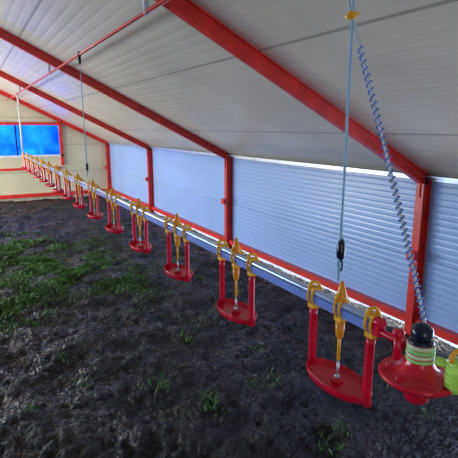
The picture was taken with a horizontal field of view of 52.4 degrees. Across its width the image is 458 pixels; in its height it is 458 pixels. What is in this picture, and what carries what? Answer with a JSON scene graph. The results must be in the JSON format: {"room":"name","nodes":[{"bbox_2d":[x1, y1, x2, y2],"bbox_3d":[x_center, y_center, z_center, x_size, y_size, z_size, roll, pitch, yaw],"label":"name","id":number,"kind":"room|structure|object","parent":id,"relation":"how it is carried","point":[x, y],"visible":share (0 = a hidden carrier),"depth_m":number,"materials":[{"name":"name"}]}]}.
{"room":"farm building","nodes":[
{"label":"farm building","id":0,"kind":"room"},
{"bbox_2d":[0,94,107,201],"bbox_3d":[-5.809,-1.917,9.569,6.620,2.945,0.060,-7,14,-28],"label":"wall","id":1,"kind":"structure","parent":0,"point":[11,182],"depth_m":10.63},
{"bbox_2d":[0,167,60,170],"bbox_3d":[-6.249,-1.130,9.424,5.430,0.050,0.045,-7,14,-28],"label":"trim","id":2,"kind":"structure","parent":1,"relation":"attached to","point":[9,169],"depth_m":10.24,"materials":[{"name":"red paint"}]},
{"bbox_2d":[0,122,63,164],"bbox_3d":[-4.901,-1.821,10.077,2.470,0.960,0.113,-7,14,-28],"label":"window","id":3,"kind":"structure","parent":1,"relation":"in","point":[40,139],"depth_m":10.36,"materials":[{"name":"blue glass"}]},
{"bbox_2d":[0,189,106,198],"bbox_3d":[-5.800,-0.601,9.789,6.450,0.080,0.055,-7,14,-28],"label":"baseboard","id":4,"kind":"structure","parent":1,"relation":"attached to","point":[84,191],"depth_m":10.55,"materials":[{"name":"red paint"}]},
{"bbox_2d":[0,196,457,457],"bbox_3d":[-2.498,0.746,4.113,6.670,0.144,13.570,-7,14,-28],"label":"floor","id":5,"kind":"structure","parent":0,"point":[117,347],"depth_m":3.18,"materials":[{"name":"soil"}]},
{"bbox_2d":[0,217,438,456],"bbox_3d":[-1.353,0.572,4.851,2.999,0.149,6.735,-7,14,-28],"label":"grass patch","id":6,"kind":"structure","parent":5,"relation":"on","point":[41,265],"depth_m":4.90,"materials":[{"name":"green plant"}]},
{"bbox_2d":[0,0,457,177],"bbox_3d":[-0.943,-1.432,4.518,3.627,1.864,14.170,-7,14,-28],"label":"ceiling","id":7,"kind":"structure","parent":0,"point":[159,61],"depth_m":3.06,"materials":[{"name":"white metal"}]},
{"bbox_2d":[109,144,457,332],"bbox_3d":[0.404,-0.259,5.510,0.060,1.215,13.520,-7,14,-28],"label":"wall","id":8,"kind":"structure","parent":0,"point":[291,214],"depth_m":4.58,"materials":[{"name":"blue metal"}]},
{"bbox_2d":[108,142,457,183],"bbox_3d":[0.364,-0.795,5.329,0.068,0.040,13.450,-7,14,-28],"label":"trim","id":9,"kind":"structure","parent":8,"relation":"attached to","point":[324,166],"depth_m":4.46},
{"bbox_2d":[109,188,457,344],"bbox_3d":[-0.505,-0.039,7.109,0.057,0.060,9.850,-7,14,-28],"label":"baseboard","id":10,"kind":"structure","parent":8,"relation":"attached to","point":[451,336],"depth_m":4.60,"materials":[{"name":"red paint"}]},
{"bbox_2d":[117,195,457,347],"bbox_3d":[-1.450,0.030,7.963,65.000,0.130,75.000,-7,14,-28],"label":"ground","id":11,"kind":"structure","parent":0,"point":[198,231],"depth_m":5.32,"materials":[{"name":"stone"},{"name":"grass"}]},
{"bbox_2d":[0,90,111,191],"bbox_3d":[-5.746,-1.866,9.463,6.636,2.991,0.080,-7,14,-28],"label":"steel frame","id":12,"kind":"object","parent":11,"relation":"on","point":[107,146],"visible":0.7,"depth_m":10.63,"materials":[{"name":"red paint"}]},
{"bbox_2d":[0,70,153,213],"bbox_3d":[-4.316,-1.313,6.943,6.636,2.991,0.080,-7,14,-28],"label":"steel frame","id":13,"kind":"object","parent":11,"relation":"on","point":[4,75],"visible":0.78,"depth_m":8.04,"materials":[{"name":"red paint"}]},
{"bbox_2d":[0,27,232,248],"bbox_3d":[-2.861,-0.751,4.380,6.636,2.991,0.080,-7,14,-28],"label":"steel frame","id":14,"kind":"object","parent":11,"relation":"on","point":[5,35],"visible":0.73,"depth_m":5.32,"materials":[{"name":"red paint"}]},
{"bbox_2d":[155,0,431,335],"bbox_3d":[-1.416,-0.193,1.835,6.636,2.991,0.080,-7,14,-28],"label":"steel frame","id":15,"kind":"object","parent":11,"relation":"on","point":[188,11],"visible":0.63,"depth_m":2.85,"materials":[{"name":"red paint"}]},
{"bbox_2d":[6,0,168,100],"bbox_3d":[-1.725,-1.596,4.582,0.046,0.099,12.100,-7,14,-28],"label":"tube","id":16,"kind":"object","parent":15,"relation":"attached to","point":[146,9],"visible":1,"depth_m":2.71,"materials":[{"name":"red paint"}]},
{"bbox_2d":[16,93,22,150],"bbox_3d":[-3.526,-1.805,7.845,0.032,0.955,0.040,-7,14,-28],"label":"rope","id":17,"kind":"object","parent":16,"relation":"hanging from","point":[16,93],"visible":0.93,"depth_m":7.84,"materials":[{"name":"white fabric"}]},
{"bbox_2d":[77,51,88,176],"bbox_3d":[-1.137,-0.881,3.633,0.028,0.955,0.040,-7,14,-28],"label":"rope","id":18,"kind":"object","parent":16,"relation":"hanging from","point":[78,52],"visible":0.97,"depth_m":3.63,"materials":[{"name":"grey fabric"}]},
{"bbox_2d":[336,0,354,280],"bbox_3d":[0.289,-0.330,1.121,0.028,0.955,0.040,-7,14,-28],"label":"rope","id":19,"kind":"object","parent":16,"relation":"hanging from","point":[340,251],"visible":1,"depth_m":1.16,"materials":[{"name":"blue nylon rope"},{"name":"black plastic"}]},
{"bbox_2d":[21,153,393,341],"bbox_3d":[-1.615,-0.530,4.589,0.025,0.047,8.295,-7,14,-28],"label":"pipe","id":20,"kind":"object","parent":19,"relation":"hanging from","point":[350,313],"visible":0.89,"depth_m":1.48,"materials":[{"name":"metal"}]},
{"bbox_2d":[21,151,26,168],"bbox_3d":[-3.463,-1.171,7.862,0.115,0.298,0.246,-7,14,-28],"label":"poultry drinker","id":21,"kind":"object","parent":20,"relation":"hanging from","point":[23,153],"visible":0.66,"depth_m":7.80,"materials":[{"name":"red plastic"}]},
{"bbox_2d":[25,153,30,171],"bbox_3d":[-3.194,-1.068,7.389,0.115,0.298,0.246,-7,14,-28],"label":"poultry drinker","id":22,"kind":"object","parent":20,"relation":"hanging from","point":[28,169],"visible":0.77,"depth_m":7.35,"materials":[{"name":"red plastic"}]},
{"bbox_2d":[29,154,35,174],"bbox_3d":[-2.926,-0.964,6.916,0.115,0.298,0.246,-7,14,-28],"label":"poultry drinker","id":23,"kind":"object","parent":20,"relation":"hanging from","point":[32,172],"visible":0.76,"depth_m":6.88,"materials":[{"name":"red plastic"}]},
{"bbox_2d":[34,156,41,177],"bbox_3d":[-2.658,-0.860,6.443,0.115,0.298,0.246,-7,14,-28],"label":"poultry drinker","id":24,"kind":"object","parent":20,"relation":"hanging from","point":[37,175],"visible":0.8,"depth_m":6.41,"materials":[{"name":"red plastic"}]},
{"bbox_2d":[39,159,47,181],"bbox_3d":[-2.389,-0.756,5.970,0.115,0.298,0.246,-7,14,-28],"label":"poultry drinker","id":25,"kind":"object","parent":20,"relation":"hanging from","point":[41,161],"visible":0.79,"depth_m":5.93,"materials":[{"name":"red plastic"}]},
{"bbox_2d":[45,161,55,186],"bbox_3d":[-2.121,-0.653,5.497,0.115,0.298,0.246,-7,14,-28],"label":"poultry drinker","id":26,"kind":"object","parent":20,"relation":"hanging from","point":[49,172],"visible":0.85,"depth_m":5.47,"materials":[{"name":"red plastic"}]},
{"bbox_2d":[53,164,63,192],"bbox_3d":[-1.852,-0.549,5.024,0.115,0.298,0.246,-7,14,-28],"label":"poultry drinker","id":27,"kind":"object","parent":20,"relation":"hanging from","point":[58,189],"visible":0.82,"depth_m":4.99,"materials":[{"name":"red plastic"}]},
{"bbox_2d":[62,168,74,199],"bbox_3d":[-1.584,-0.445,4.551,0.115,0.298,0.246,-7,14,-28],"label":"poultry drinker","id":28,"kind":"object","parent":20,"relation":"hanging from","point":[66,196],"visible":0.9,"depth_m":4.52,"materials":[{"name":"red plastic"}]},
{"bbox_2d":[73,173,86,208],"bbox_3d":[-1.315,-0.342,4.078,0.115,0.298,0.246,-7,14,-28],"label":"poultry drinker","id":29,"kind":"object","parent":20,"relation":"hanging from","point":[77,204],"visible":0.87,"depth_m":4.05,"materials":[{"name":"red plastic"}]},
{"bbox_2d":[87,179,102,219],"bbox_3d":[-1.047,-0.238,3.605,0.115,0.298,0.246,-7,14,-28],"label":"poultry drinker","id":30,"kind":"object","parent":20,"relation":"hanging from","point":[92,214],"visible":0.84,"depth_m":3.58,"materials":[{"name":"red plastic"}]},
{"bbox_2d":[105,187,123,233],"bbox_3d":[-0.779,-0.134,3.132,0.115,0.298,0.246,-7,14,-28],"label":"poultry drinker","id":31,"kind":"object","parent":20,"relation":"hanging from","point":[117,228],"visible":0.9,"depth_m":3.12,"materials":[{"name":"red plastic"}]},
{"bbox_2d":[129,198,151,253],"bbox_3d":[-0.510,-0.030,2.659,0.115,0.298,0.246,-7,14,-28],"label":"poultry drinker","id":32,"kind":"object","parent":20,"relation":"hanging from","point":[140,246],"visible":0.86,"depth_m":2.64,"materials":[{"name":"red plastic"}]},
{"bbox_2d":[164,213,192,281],"bbox_3d":[-0.242,0.073,2.186,0.115,0.298,0.246,-7,14,-28],"label":"poultry drinker","id":33,"kind":"object","parent":20,"relation":"hanging from","point":[175,271],"visible":0.77,"depth_m":2.17,"materials":[{"name":"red plastic"}]},
{"bbox_2d":[216,238,259,326],"bbox_3d":[0.026,0.177,1.713,0.115,0.298,0.246,-7,14,-28],"label":"poultry drinker","id":34,"kind":"object","parent":20,"relation":"hanging from","point":[236,311],"visible":0.81,"depth_m":1.71,"materials":[{"name":"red plastic"}]},
{"bbox_2d":[306,280,381,407],"bbox_3d":[0.295,0.281,1.240,0.115,0.298,0.246,-7,14,-28],"label":"poultry drinker","id":35,"kind":"object","parent":20,"relation":"hanging from","point":[339,381],"visible":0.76,"depth_m":1.24,"materials":[{"name":"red plastic"}]},
{"bbox_2d":[378,322,451,404],"bbox_3d":[0.417,0.291,1.017,0.170,0.181,0.170,-7,14,-28],"label":"pressure regulator","id":36,"kind":"object","parent":20,"relation":"attached to","point":[414,373],"visible":0.95,"depth_m":0.99,"materials":[{"name":"red plastic"}]},
{"bbox_2d":[434,349,457,394],"bbox_3d":[0.497,0.301,0.892,0.049,0.097,0.228,-7,14,-28],"label":"connector","id":37,"kind":"object","parent":36,"relation":"attached to","point":[451,366],"visible":1,"depth_m":0.94,"materials":[{"name":"plastic"}]},
{"bbox_2d":[345,10,359,20],"bbox_3d":[0.289,-0.500,1.090,0.042,0.024,0.022,-7,14,-28],"label":"clip","id":38,"kind":"object","parent":19,"relation":"attached to","point":[351,14],"visible":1,"depth_m":1.08,"materials":[{"name":"yellow plastic"}]},
{"bbox_2d":[347,0,426,322],"bbox_3d":[0.338,-0.274,1.076,0.034,0.947,0.352,-8,15,-32],"label":"coiled hose","id":39,"kind":"object","parent":16,"relation":"hanging from","point":[379,127],"visible":0.98,"depth_m":1.05,"materials":[{"name":"plastic"}]}
]}

